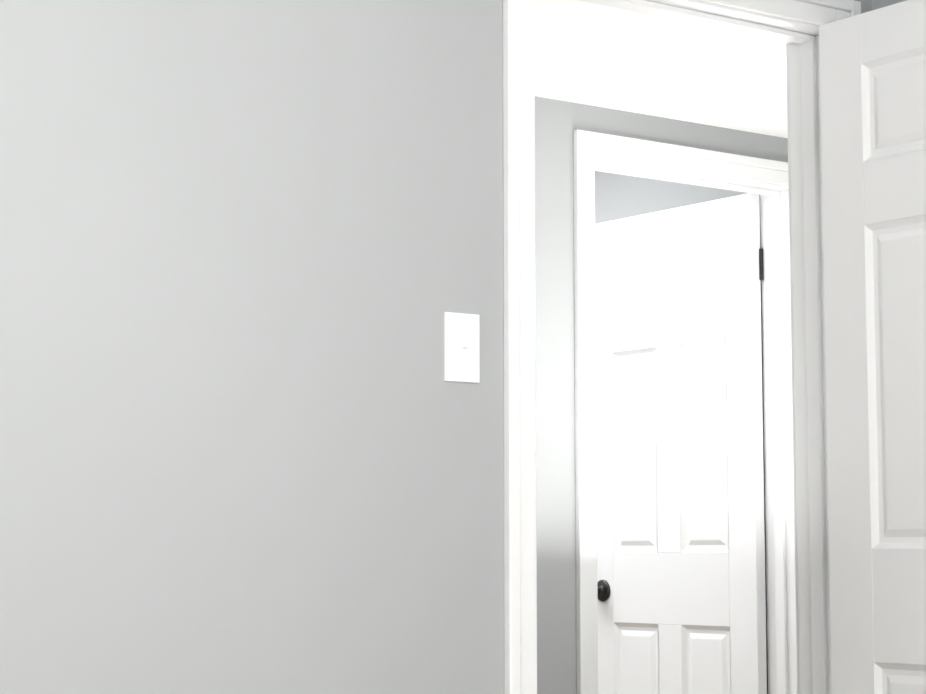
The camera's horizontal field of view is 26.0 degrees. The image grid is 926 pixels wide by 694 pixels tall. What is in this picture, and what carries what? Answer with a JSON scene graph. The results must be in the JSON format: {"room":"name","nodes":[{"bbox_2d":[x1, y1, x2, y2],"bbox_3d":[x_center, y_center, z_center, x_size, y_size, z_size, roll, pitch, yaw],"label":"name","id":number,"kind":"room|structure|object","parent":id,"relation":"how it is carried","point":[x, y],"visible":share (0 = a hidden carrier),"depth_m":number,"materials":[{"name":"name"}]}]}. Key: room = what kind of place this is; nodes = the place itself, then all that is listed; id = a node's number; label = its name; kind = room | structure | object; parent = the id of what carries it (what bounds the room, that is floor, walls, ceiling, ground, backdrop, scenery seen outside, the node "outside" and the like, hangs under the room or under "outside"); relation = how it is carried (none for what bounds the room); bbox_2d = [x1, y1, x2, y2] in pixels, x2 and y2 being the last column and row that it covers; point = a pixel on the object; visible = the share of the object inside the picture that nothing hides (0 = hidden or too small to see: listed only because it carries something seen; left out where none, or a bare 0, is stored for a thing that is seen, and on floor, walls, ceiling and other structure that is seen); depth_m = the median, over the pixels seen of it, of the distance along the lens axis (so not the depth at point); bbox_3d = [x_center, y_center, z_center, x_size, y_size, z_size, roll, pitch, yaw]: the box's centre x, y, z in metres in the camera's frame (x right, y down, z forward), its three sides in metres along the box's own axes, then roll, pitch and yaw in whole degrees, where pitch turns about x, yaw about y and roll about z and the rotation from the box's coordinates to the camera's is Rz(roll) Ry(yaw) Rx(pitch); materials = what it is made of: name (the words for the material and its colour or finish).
{"room":"bedroom","nodes":[
{"label":"bedroom","id":0,"kind":"room"},
{"bbox_2d":[0,0,871,693],"bbox_3d":[0.006,0.151,3.416,5.540,2.440,0.120,4,-7,-35],"label":"wall","id":1,"kind":"structure","parent":0,"point":[250,254],"depth_m":3.12,"materials":[{"name":"grey paint"}]},
{"bbox_2d":[444,312,479,382],"bbox_3d":[0.001,0.001,3.344,0.070,0.115,0.016,4,-7,-35],"label":"light switch","id":2,"kind":"object","parent":1,"relation":"attached to","point":[461,347],"visible":1,"depth_m":3.34,"materials":[{"name":"white plastic"}]},
{"bbox_2d":[503,0,860,693],"bbox_3d":[0.388,0.345,3.668,0.869,2.107,0.156,4,-7,-35],"label":"door frame","id":3,"kind":"structure","parent":1,"relation":"attached to","point":[793,25],"depth_m":3.83,"materials":[{"name":"white wood"}]},
{"bbox_2d":[819,0,925,693],"bbox_3d":[0.925,0.356,3.515,0.177,2.030,0.732,4,-7,-35],"label":"bedroom door","id":4,"kind":"structure","parent":1,"relation":"in","point":[872,64],"depth_m":3.73,"materials":[{"name":"white wood"}]},
{"bbox_2d":[534,0,787,137],"bbox_3d":[0.297,-0.726,4.487,3.700,0.050,1.130,4,-7,-35],"label":"ceiling","id":5,"kind":"structure","parent":0,"point":[604,56],"depth_m":4.80,"materials":[{"name":"white paint"}]},
{"bbox_2d":[535,96,787,693],"bbox_3d":[-0.064,0.307,4.890,3.940,2.440,0.120,4,-7,-35],"label":"wall","id":6,"kind":"structure","parent":0,"point":[558,123],"depth_m":5.07,"materials":[{"name":"grey paint"}]},
{"bbox_2d":[595,193,766,693],"bbox_3d":[0.606,0.603,5.849,0.177,2.030,0.705,4,-7,-35],"label":"hall door","id":7,"kind":"structure","parent":6,"relation":"in","point":[680,530],"depth_m":5.83,"materials":[{"name":"white wood"}]},
{"bbox_2d":[573,129,796,693],"bbox_3d":[0.592,0.522,5.336,0.844,2.107,0.156,4,-7,-35],"label":"door frame","id":8,"kind":"structure","parent":6,"relation":"attached to","point":[766,180],"depth_m":5.45,"materials":[{"name":"white wood"}]},
{"bbox_2d":[595,171,767,693],"bbox_3d":[0.465,0.471,6.434,0.120,2.440,1.800,4,-7,-35],"label":"wall","id":9,"kind":"structure","parent":0,"point":[618,196],"depth_m":6.15,"materials":[{"name":"grey paint"}]},
{"bbox_2d":[871,0,906,9],"bbox_3d":[1.898,0.054,2.501,0.120,2.440,3.570,4,-7,-35],"label":"wall","id":10,"kind":"structure","parent":0,"point":[876,4],"depth_m":3.98,"materials":[{"name":"grey paint"}]}
]}

